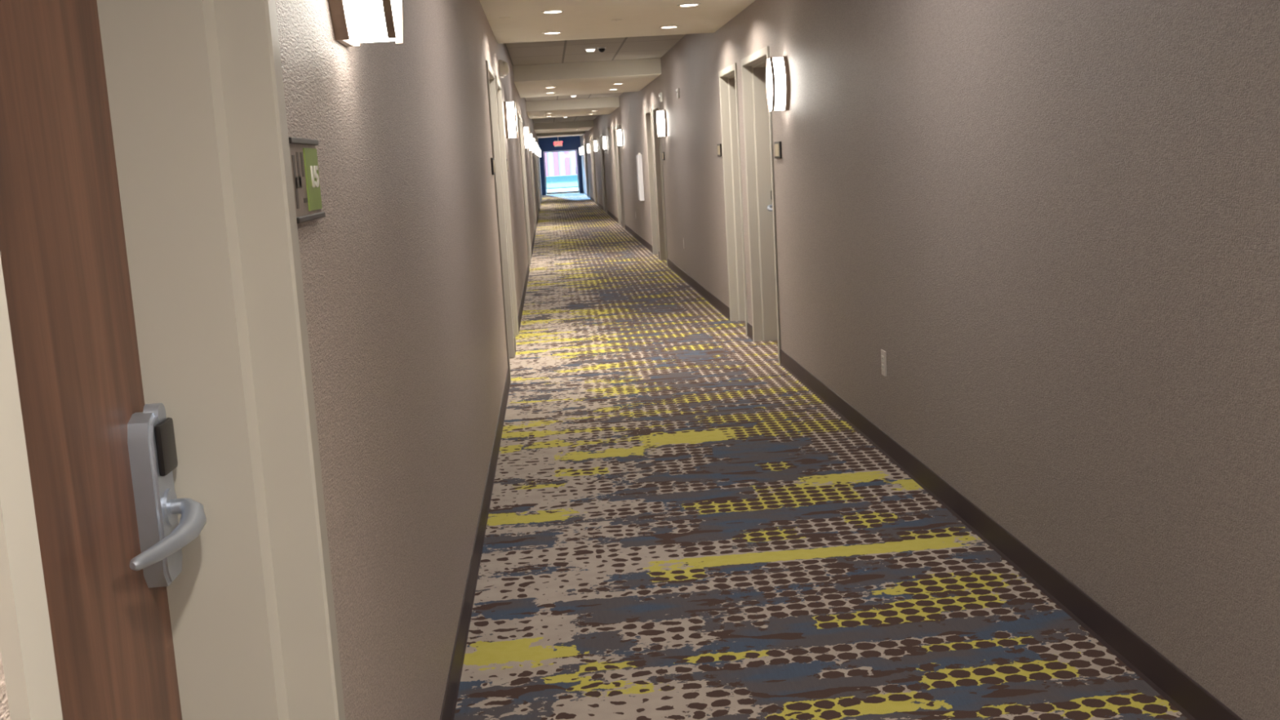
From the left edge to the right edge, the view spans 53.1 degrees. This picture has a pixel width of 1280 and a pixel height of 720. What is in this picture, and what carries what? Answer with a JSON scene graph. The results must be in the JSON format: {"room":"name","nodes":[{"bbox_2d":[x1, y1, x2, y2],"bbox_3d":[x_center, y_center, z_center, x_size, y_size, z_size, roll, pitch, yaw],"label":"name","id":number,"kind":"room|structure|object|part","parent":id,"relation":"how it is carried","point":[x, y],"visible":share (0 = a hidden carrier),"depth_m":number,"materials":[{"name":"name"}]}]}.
{"room":"hotel corridor","nodes":[
{"label":"hotel corridor","id":0,"kind":"room"},
{"bbox_2d":[0,0,542,719],"bbox_3d":[-2.421,-4.083,26.432,0.330,2.900,60.700,-4,9,-4],"label":"wall","id":1,"kind":"structure","parent":0,"point":[401,270],"depth_m":2.86,"materials":[{"name":"beige paint"}]},
{"bbox_2d":[0,0,345,719],"bbox_3d":[-0.547,0.215,1.272,0.282,2.080,0.980,-4,9,-4],"label":"door","id":2,"kind":"structure","parent":1,"relation":"in","point":[164,548],"depth_m":1.62,"materials":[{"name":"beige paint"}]},
{"bbox_3d":[-0.632,0.243,1.270,0.045,2.018,0.868,-4,9,-4],"label":"panel","id":3,"kind":"part","parent":2,"relation":"part of","materials":[{"name":"brown wood"}]},
{"bbox_3d":[-0.622,0.177,1.644,0.030,0.223,0.072,-4,9,-4],"label":"lock plate","id":4,"kind":"part","parent":2,"relation":"part of","materials":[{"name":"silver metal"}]},
{"bbox_3d":[-0.575,0.214,1.570,0.037,0.047,0.185,-3,9,1],"label":"lever","id":5,"kind":"part","parent":2,"relation":"part of","materials":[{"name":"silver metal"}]},
{"bbox_2d":[288,137,325,223],"bbox_3d":[-0.476,-0.256,1.819,0.013,0.115,0.205,-4,9,-4],"label":"room sign","id":6,"kind":"object","parent":1,"relation":"attached to","point":[303,152],"visible":0.84,"depth_m":1.81,"materials":[{"name":"green plastic"}]},
{"bbox_2d":[291,151,307,208],"bbox_3d":[-0.471,-0.249,1.774,0.001,0.076,0.080,-4,9,-4],"label":"print","id":7,"kind":"object","parent":6,"relation":"on","point":[299,160],"depth_m":1.77},
{"bbox_3d":[-0.479,-0.309,1.810,0.013,0.008,0.205,-4,9,-4],"label":"rail","id":8,"kind":"part","parent":6,"relation":"part of","materials":[{"name":"silver metal"}]},
{"bbox_3d":[-0.473,-0.203,1.827,0.013,0.008,0.205,-4,9,-4],"label":"rail","id":9,"kind":"part","parent":6,"relation":"part of","materials":[{"name":"silver metal"}]},
{"bbox_3d":[-0.477,-0.264,1.867,0.002,0.089,0.098,-4,9,-4],"label":"green panel","id":10,"kind":"part","parent":6,"relation":"part of","materials":[{"name":"green plastic"}]},
{"bbox_2d":[328,0,404,46],"bbox_3d":[-0.489,-0.724,2.257,0.103,0.318,0.262,-4,9,-4],"label":"wall sconce","id":11,"kind":"object","parent":1,"relation":"attached to","point":[354,22],"visible":1,"depth_m":2.20,"materials":[{"name":"glass"}]},
{"bbox_3d":[-0.529,-0.721,2.255,0.024,0.318,0.262,-4,9,-4],"label":"plate","id":12,"kind":"part","parent":11,"relation":"part of","materials":[{"name":"metal"}]},
{"bbox_2d":[440,194,542,719],"bbox_3d":[-2.166,-2.699,26.563,0.011,0.100,60.500,-4,9,-4],"label":"baseboard","id":13,"kind":"structure","parent":1,"relation":"attached to","point":[450,700],"depth_m":4.39,"materials":[{"name":"plastic"}]},
{"bbox_2d":[490,157,494,174],"bbox_3d":[-0.924,-1.218,8.043,0.014,0.105,0.200,-4,9,-4],"label":"room sign","id":14,"kind":"object","parent":1,"relation":"attached to","point":[492,162],"visible":1,"depth_m":7.95,"materials":[{"name":"plastic"}]},
{"bbox_2d":[485,60,515,382],"bbox_3d":[-1.093,-0.956,8.853,0.282,2.080,1.140,-4,9,-4],"label":"door","id":15,"kind":"structure","parent":1,"relation":"in","point":[491,79],"depth_m":9.30,"materials":[{"name":"beige paint"}]},
{"bbox_2d":[498,59,509,77],"bbox_3d":[-1.145,-2.445,10.749,0.093,0.140,0.116,-4,9,-4],"label":"fire alarm strobe","id":16,"kind":"object","parent":1,"relation":"attached to","point":[504,67],"visible":0.97,"depth_m":10.70,"materials":[{"name":"white plastic"}]},
{"bbox_2d":[494,75,519,350],"bbox_3d":[-1.188,-1.161,10.179,0.282,2.080,0.950,-4,9,-4],"label":"door","id":17,"kind":"structure","parent":1,"relation":"in","point":[498,85],"depth_m":10.53,"materials":[{"name":"beige paint"}]},
{"bbox_2d":[503,101,518,138],"bbox_3d":[-1.142,-2.124,11.326,0.103,0.318,0.262,-4,9,-4],"label":"wall sconce","id":18,"kind":"object","parent":1,"relation":"attached to","point":[509,108],"visible":1,"depth_m":11.21,"materials":[{"name":"glass"}]},
{"bbox_3d":[-1.181,-2.122,11.324,0.024,0.318,0.262,-4,9,-4],"label":"plate","id":19,"kind":"part","parent":18,"relation":"part of","materials":[{"name":"metal"}]},
{"bbox_2d":[517,112,530,271],"bbox_3d":[-1.710,-2.281,17.429,0.282,2.080,1.000,-4,9,-4],"label":"door","id":20,"kind":"structure","parent":1,"relation":"in","point":[518,115],"depth_m":17.76,"materials":[{"name":"beige paint"}]},
{"bbox_2d":[520,116,531,259],"bbox_3d":[-1.802,-2.479,18.711,0.282,2.080,1.000,-4,9,-4],"label":"door","id":21,"kind":"structure","parent":1,"relation":"in","point":[522,142],"depth_m":19.09,"materials":[{"name":"beige paint"}]},
{"bbox_2d":[522,126,530,148],"bbox_3d":[-1.726,-3.377,19.439,0.103,0.318,0.262,-4,9,-4],"label":"wall sconce","id":22,"kind":"object","parent":1,"relation":"attached to","point":[526,130],"visible":0.97,"depth_m":19.33,"materials":[{"name":"glass"}]},
{"bbox_3d":[-1.765,-3.375,19.437,0.024,0.318,0.262,-4,9,-4],"label":"plate","id":23,"kind":"part","parent":22,"relation":"part of","materials":[{"name":"glass"}]},
{"bbox_2d":[524,127,529,147],"bbox_3d":[-1.721,-3.378,19.440,0.088,0.306,0.256,-4,9,-4],"label":"diffuser","id":24,"kind":"object","parent":22,"relation":"attached to","point":[526,132],"depth_m":19.33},
{"bbox_2d":[528,133,533,151],"bbox_3d":[-2.052,-4.078,23.974,0.103,0.318,0.262,-4,9,-4],"label":"wall sconce","id":25,"kind":"object","parent":1,"relation":"attached to","point":[531,148],"visible":0.72,"depth_m":23.87,"materials":[{"name":"glass"}]},
{"bbox_2d":[528,151,536,231],"bbox_3d":[-2.327,-3.605,26.006,0.282,2.080,1.000,-4,9,-4],"label":"door","id":26,"kind":"structure","parent":1,"relation":"in","point":[529,151],"depth_m":25.67,"materials":[{"name":"beige paint"}]},
{"bbox_2d":[530,150,536,228],"bbox_3d":[-2.426,-3.818,27.386,0.282,2.080,1.000,-4,9,-4],"label":"door","id":27,"kind":"structure","parent":1,"relation":"in","point":[531,150],"depth_m":27.79,"materials":[{"name":"beige paint"}]},
{"bbox_2d":[531,138,536,152],"bbox_3d":[-2.379,-4.778,28.509,0.103,0.318,0.262,-4,9,-4],"label":"wall sconce","id":28,"kind":"object","parent":1,"relation":"attached to","point":[534,140],"visible":0.61,"depth_m":28.40,"materials":[{"name":"glass"}]},
{"bbox_2d":[532,138,535,152],"bbox_3d":[-2.374,-4.778,28.509,0.088,0.306,0.256,-4,9,-4],"label":"diffuser","id":29,"kind":"object","parent":28,"relation":"attached to","point":[534,140],"depth_m":28.39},
{"bbox_2d":[533,137,538,210],"bbox_3d":[-2.973,-4.991,34.976,0.282,2.080,1.000,-4,9,-4],"label":"door","id":30,"kind":"structure","parent":1,"relation":"in","point":[533,138],"depth_m":35.40,"materials":[{"name":"beige paint"}]},
{"bbox_2d":[533,152,538,217],"bbox_3d":[-2.873,-4.778,33.596,0.282,2.080,1.000,-4,9,-4],"label":"door","id":31,"kind":"structure","parent":1,"relation":"in","point":[534,153],"depth_m":33.24,"materials":[{"name":"beige paint"}]},
{"bbox_2d":[534,142,537,154],"bbox_3d":[-2.790,-5.661,34.226,0.103,0.318,0.262,-4,9,-4],"label":"wall sconce","id":32,"kind":"object","parent":1,"relation":"attached to","point":[536,147],"visible":0.7,"depth_m":34.12,"materials":[{"name":"glass"}]},
{"bbox_2d":[536,155,540,208],"bbox_3d":[-3.370,-5.843,40.497,0.282,2.080,1.000,-4,9,-4],"label":"door","id":33,"kind":"structure","parent":1,"relation":"in","point":[536,155],"depth_m":40.13,"materials":[{"name":"beige paint"}]},
{"bbox_2d":[537,155,541,197],"bbox_3d":[-3.938,-7.062,48.383,0.282,2.080,1.000,-4,9,-4],"label":"door","id":34,"kind":"structure","parent":1,"relation":"in","point":[538,156],"depth_m":47.97,"materials":[{"name":"beige paint"}]},
{"bbox_2d":[537,135,582,195],"bbox_3d":[-3.497,-8.761,56.318,2.421,2.900,0.200,-4,9,-4],"label":"wall","id":35,"kind":"structure","parent":0,"point":[569,142],"depth_m":56.12,"materials":[{"name":"blue paint"}]},
{"bbox_2d":[542,147,581,195],"bbox_3d":[-3.453,-8.286,56.313,1.600,1.960,0.122,-4,9,-4],"label":"door","id":36,"kind":"structure","parent":35,"relation":"in","point":[562,149],"depth_m":56.31,"materials":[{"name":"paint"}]},
{"bbox_2d":[504,34,685,123],"bbox_3d":[-1.417,-5.431,26.195,2.481,0.300,60.900,-4,9,-4],"label":"ceiling","id":37,"kind":"structure","parent":0,"point":[645,46],"depth_m":14.31,"materials":[{"name":"paint"}]},
{"bbox_2d":[553,137,563,146],"bbox_3d":[-3.370,-9.081,52.727,0.396,0.580,0.060,-4,9,-4],"label":"exit sign","id":38,"kind":"object","parent":37,"relation":"hanging from","point":[559,143],"visible":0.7,"depth_m":52.73,"materials":[{"name":"red plastic"}]},
{"bbox_2d":[536,130,584,137],"bbox_3d":[-3.152,-8.942,50.533,1.821,0.193,3.600,-4,9,-4],"label":"ceiling","id":39,"kind":"structure","parent":37,"relation":"attached to","point":[580,132],"depth_m":48.80,"materials":[{"name":"paint"}]},
{"bbox_2d":[533,120,593,133],"bbox_3d":[-2.499,-7.541,41.464,1.821,0.193,4.800,-4,9,-4],"label":"ceiling","id":40,"kind":"structure","parent":37,"relation":"attached to","point":[562,126],"depth_m":39.12,"materials":[{"name":"paint"}]},
{"bbox_2d":[525,96,619,119],"bbox_3d":[-1.464,-5.318,27.071,1.821,0.193,4.200,-4,9,-4],"label":"ceiling","id":41,"kind":"structure","parent":37,"relation":"attached to","point":[602,105],"depth_m":25.04,"materials":[{"name":"paint"}]},
{"bbox_2d":[512,57,661,97],"bbox_3d":[-0.789,-3.871,17.706,1.821,0.193,4.000,-4,9,-4],"label":"ceiling","id":42,"kind":"structure","parent":37,"relation":"attached to","point":[593,77],"depth_m":15.78,"materials":[{"name":"paint"}]},
{"bbox_2d":[585,48,595,52],"bbox_3d":[-0.536,-3.355,13.848,0.116,0.034,0.116,-4,9,-4],"label":"recessed light","id":43,"kind":"object","parent":37,"relation":"in","point":[588,50],"visible":1,"depth_m":13.81,"materials":[{"name":"white plastic"}]},
{"bbox_2d":[597,46,605,52],"bbox_3d":[-0.413,-3.354,13.806,0.096,0.072,0.096,-4,9,-4],"label":"security camera","id":44,"kind":"object","parent":37,"relation":"attached to","point":[602,49],"visible":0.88,"depth_m":13.78,"materials":[{"name":"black plastic"}]},
{"bbox_2d":[479,0,755,44],"bbox_3d":[-0.144,-2.486,8.735,1.821,0.193,4.000,-4,9,-4],"label":"ceiling","id":45,"kind":"structure","parent":37,"relation":"attached to","point":[580,19],"depth_m":9.19,"materials":[{"name":"paint"}]},
{"bbox_2d":[542,31,562,34],"bbox_3d":[-0.687,-2.555,10.004,0.156,0.006,0.156,-4,9,-4],"label":"recessed light","id":46,"kind":"object","parent":45,"relation":"in","point":[546,33],"visible":1,"depth_m":10.00,"materials":[{"name":"white plastic"}]},
{"bbox_2d":[541,9,564,13],"bbox_3d":[-0.586,-2.337,8.595,0.156,0.006,0.156,-4,9,-4],"label":"recessed light","id":47,"kind":"object","parent":45,"relation":"in","point":[551,11],"visible":1,"depth_m":8.58,"materials":[{"name":"white plastic"}]},
{"bbox_2d":[659,25,679,28],"bbox_3d":[0.229,-2.616,10.061,0.156,0.006,0.156,-4,9,-4],"label":"recessed light","id":48,"kind":"object","parent":45,"relation":"in","point":[669,26],"visible":1,"depth_m":10.03,"materials":[{"name":"white plastic"}]},
{"bbox_2d":[677,3,700,6],"bbox_3d":[0.331,-2.399,8.651,0.156,0.006,0.156,-4,9,-4],"label":"recessed light","id":49,"kind":"object","parent":45,"relation":"in","point":[685,4],"visible":1,"depth_m":8.63,"materials":[{"name":"white plastic"}]},
{"bbox_2d":[453,192,1188,719],"bbox_3d":[-1.259,-2.660,26.634,2.481,0.100,60.900,-4,9,-4],"label":"floor","id":50,"kind":"structure","parent":0,"point":[679,527],"depth_m":4.56,"materials":[{"name":"carpet"}]},
{"bbox_2d":[579,0,1279,719],"bbox_3d":[-0.279,-4.226,26.564,0.330,2.900,60.700,-4,9,-4],"label":"wall","id":51,"kind":"structure","parent":0,"point":[1055,224],"depth_m":3.83,"materials":[{"name":"beige paint"}]},
{"bbox_2d":[581,146,584,154],"bbox_3d":[-2.285,-8.364,51.090,0.103,0.318,0.262,-4,9,-4],"label":"wall sconce","id":52,"kind":"object","parent":51,"relation":"attached to","point":[582,148],"visible":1,"depth_m":50.98,"materials":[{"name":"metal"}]},
{"bbox_2d":[583,142,587,196],"bbox_3d":[-1.967,-7.413,49.891,0.282,2.080,1.000,-4,9,-4],"label":"door","id":53,"kind":"structure","parent":51,"relation":"in","point":[584,143],"depth_m":50.26,"materials":[{"name":"beige paint"}]},
{"bbox_2d":[585,142,589,197],"bbox_3d":[-1.867,-7.200,48.511,0.282,2.080,1.000,-4,9,-4],"label":"door","id":54,"kind":"structure","parent":51,"relation":"in","point":[585,142],"depth_m":48.88,"materials":[{"name":"beige paint"}]},
{"bbox_2d":[586,143,590,153],"bbox_3d":[-1.767,-7.253,43.894,0.103,0.318,0.262,-4,9,-4],"label":"wall sconce","id":55,"kind":"object","parent":51,"relation":"attached to","point":[588,144],"visible":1,"depth_m":43.78,"materials":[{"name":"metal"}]},
{"bbox_2d":[591,138,595,203],"bbox_3d":[-1.399,-6.195,42.004,0.282,2.080,1.000,-4,9,-4],"label":"door","id":56,"kind":"structure","parent":51,"relation":"in","point":[591,139],"depth_m":42.36,"materials":[{"name":"beige paint"}]},
{"bbox_2d":[591,137,597,204],"bbox_3d":[-1.300,-5.982,40.624,0.282,2.080,1.000,-4,9,-4],"label":"door","id":57,"kind":"structure","parent":51,"relation":"in","point":[593,138],"depth_m":40.99,"materials":[{"name":"beige paint"}]},
{"bbox_2d":[593,140,597,151],"bbox_3d":[-1.292,-6.232,37.289,0.103,0.318,0.262,-4,9,-4],"label":"wall sconce","id":58,"kind":"object","parent":51,"relation":"attached to","point":[595,142],"visible":1,"depth_m":37.19,"materials":[{"name":"glass"}]},
{"bbox_2d":[599,134,604,210],"bbox_3d":[-0.902,-5.129,35.104,0.282,2.080,1.000,-4,9,-4],"label":"door","id":59,"kind":"structure","parent":51,"relation":"in","point":[600,141],"depth_m":35.49,"materials":[{"name":"beige paint"}]},
{"bbox_2d":[600,133,607,213],"bbox_3d":[-0.803,-4.916,33.724,0.282,2.080,1.000,-4,9,-4],"label":"door","id":60,"kind":"structure","parent":51,"relation":"in","point":[602,135],"depth_m":34.12,"materials":[{"name":"beige paint"}]},
{"bbox_2d":[602,136,607,149],"bbox_3d":[-0.852,-5.288,31.177,0.103,0.318,0.262,-4,9,-4],"label":"wall sconce","id":61,"kind":"object","parent":51,"relation":"attached to","point":[604,138],"visible":1,"depth_m":31.06,"materials":[{"name":"glass"}]},
{"bbox_2d":[613,126,621,223],"bbox_3d":[-0.356,-3.957,27.513,0.282,2.080,1.000,-4,9,-4],"label":"door","id":62,"kind":"structure","parent":51,"relation":"in","point":[614,128],"depth_m":27.90,"materials":[{"name":"beige paint"}]},
{"bbox_2d":[617,128,623,146],"bbox_3d":[-0.384,-4.283,24.671,0.103,0.318,0.262,-4,9,-4],"label":"wall sconce","id":63,"kind":"object","parent":51,"relation":"attached to","point":[620,132],"visible":1,"depth_m":24.56,"materials":[{"name":"glass"}]},
{"bbox_3d":[-0.344,-4.286,24.674,0.024,0.318,0.262,-4,9,-4],"label":"plate","id":64,"kind":"part","parent":63,"relation":"part of","materials":[{"name":"glass"}]},
{"bbox_2d":[616,124,625,229],"bbox_3d":[-0.259,-3.748,26.158,0.282,2.080,1.050,-4,9,-4],"label":"door","id":65,"kind":"structure","parent":51,"relation":"in","point":[619,148],"depth_m":26.60,"materials":[{"name":"beige paint"}]},
{"bbox_2d":[635,152,644,200],"bbox_3d":[-0.005,-2.890,20.197,0.084,0.745,0.340,-4,9,-4],"label":"fire extinguisher cabinet","id":66,"kind":"object","parent":51,"relation":"attached to","point":[638,157],"visible":1,"depth_m":20.05,"materials":[{"name":"white metal"}]},
{"bbox_3d":[-0.030,-2.876,20.197,0.010,0.696,0.320,-4,9,-4],"label":"cabinet door","id":67,"kind":"part","parent":66,"relation":"part of","materials":[{"name":"white metal"}]},
{"bbox_2d":[644,107,658,258],"bbox_3d":[0.306,-2.535,18.311,0.282,2.080,0.970,-4,9,-4],"label":"door","id":68,"kind":"structure","parent":51,"relation":"in","point":[648,112],"depth_m":18.69,"materials":[{"name":"beige paint"}]},
{"bbox_2d":[652,103,667,266],"bbox_3d":[0.400,-2.334,17.005,0.282,2.080,1.080,-4,9,-4],"label":"door","id":69,"kind":"structure","parent":51,"relation":"in","point":[657,140],"depth_m":17.46,"materials":[{"name":"beige paint"}]},
{"bbox_2d":[657,92,662,102],"bbox_3d":[0.253,-3.273,15.946,0.044,0.112,0.093,-4,9,-4],"label":"fire alarm strobe","id":70,"kind":"object","parent":51,"relation":"attached to","point":[660,95],"visible":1,"depth_m":15.91,"materials":[{"name":"white plastic"}]},
{"bbox_2d":[656,110,666,137],"bbox_3d":[0.265,-2.890,15.651,0.103,0.318,0.262,-4,9,-4],"label":"wall sconce","id":71,"kind":"object","parent":51,"relation":"attached to","point":[661,120],"visible":1,"depth_m":15.54,"materials":[{"name":"glass"}]},
{"bbox_3d":[0.305,-2.893,15.654,0.024,0.318,0.262,-4,9,-4],"label":"plate","id":72,"kind":"part","parent":71,"relation":"part of","materials":[{"name":"metal"}]},
{"bbox_2d":[675,88,679,97],"bbox_3d":[0.407,-2.894,13.886,0.041,0.105,0.087,-4,9,-4],"label":"fire alarm strobe","id":73,"kind":"object","parent":51,"relation":"attached to","point":[677,91],"visible":1,"depth_m":13.85,"materials":[{"name":"white plastic"}]},
{"bbox_2d":[716,143,721,156],"bbox_3d":[0.676,-1.789,10.911,0.014,0.105,0.200,-4,9,-4],"label":"room sign","id":74,"kind":"object","parent":51,"relation":"attached to","point":[718,145],"visible":1,"depth_m":10.85,"materials":[{"name":"beige plastic"}]},
{"bbox_3d":[0.670,-1.788,10.908,0.002,0.077,0.135,-4,9,-4],"label":"pale panel","id":75,"kind":"part","parent":74,"relation":"part of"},
{"bbox_2d":[718,62,747,335],"bbox_3d":[0.882,-1.299,10.306,0.282,2.080,0.950,-4,9,-4],"label":"door","id":76,"kind":"structure","parent":51,"relation":"in","point":[727,77],"depth_m":10.68,"materials":[{"name":"beige paint"}]},
{"bbox_2d":[741,45,781,364],"bbox_3d":[0.978,-1.094,8.980,0.282,2.080,1.140,-4,9,-4],"label":"door","id":77,"kind":"structure","parent":51,"relation":"in","point":[757,121],"depth_m":9.46,"materials":[{"name":"beige paint"}]},
{"bbox_3d":[0.963,-1.109,9.359,0.037,0.047,0.185,-5,9,-8],"label":"lever","id":78,"kind":"part","parent":77,"relation":"part of","materials":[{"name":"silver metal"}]},
{"bbox_2d":[765,56,790,111],"bbox_3d":[0.834,-1.671,7.755,0.103,0.318,0.262,-4,9,-4],"label":"wall sconce","id":79,"kind":"object","parent":51,"relation":"attached to","point":[777,70],"visible":1,"depth_m":7.65,"materials":[{"name":"glass"}]},
{"bbox_3d":[0.873,-1.673,7.757,0.024,0.318,0.262,-4,9,-4],"label":"plate","id":80,"kind":"part","parent":79,"relation":"part of","materials":[{"name":"metal"}]},
{"bbox_2d":[773,141,782,158],"bbox_3d":[0.877,-1.336,8.145,0.014,0.105,0.200,-4,9,-4],"label":"room sign","id":81,"kind":"object","parent":51,"relation":"attached to","point":[777,145],"visible":1,"depth_m":8.10,"materials":[{"name":"beige plastic"}]},
{"bbox_3d":[0.871,-1.336,8.142,0.002,0.077,0.135,-4,9,-4],"label":"pale panel","id":82,"kind":"part","parent":81,"relation":"part of","materials":[{"name":"beige plastic"}]},
{"bbox_2d":[880,349,886,377],"bbox_3d":[1.111,0.014,5.844,0.008,0.116,0.072,-4,9,-4],"label":"wall outlet","id":83,"kind":"object","parent":51,"relation":"attached to","point":[883,359],"visible":1,"depth_m":5.83,"materials":[{"name":"plastic"}]},
{"bbox_2d":[582,191,1243,719],"bbox_3d":[-0.363,-2.819,26.674,0.011,0.100,60.500,-4,9,-4],"label":"baseboard","id":84,"kind":"structure","parent":51,"relation":"attached to","point":[1194,702],"depth_m":4.12,"materials":[{"name":"plastic"}]},
{"label":"outside","id":85,"kind":"structure","parent":0,"visible":0},
{"bbox_2d":[546,174,578,195],"bbox_3d":[-6.733,-13.138,94.971,60.000,0.130,77.800,-4,9,-4],"label":"floor","id":86,"kind":"structure","parent":85,"point":[564,189],"depth_m":66.28,"materials":[{"name":"concrete"}]},
{"bbox_2d":[543,149,578,176],"bbox_3d":[-9.752,-23.525,132.687,60.000,9.160,0.650,-4,9,-4],"label":"neighbouring building","id":87,"kind":"structure","parent":86,"relation":"on","point":[557,163],"depth_m":133.10,"materials":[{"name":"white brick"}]},
{"bbox_2d":[545,175,579,189],"bbox_3d":[-6.944,-13.668,97.816,56.000,0.050,56.000,-4,9,-4],"label":"lawn","id":88,"kind":"structure","parent":86,"relation":"on","point":[565,181],"depth_m":88.04,"materials":[{"name":"blue"}]}
]}

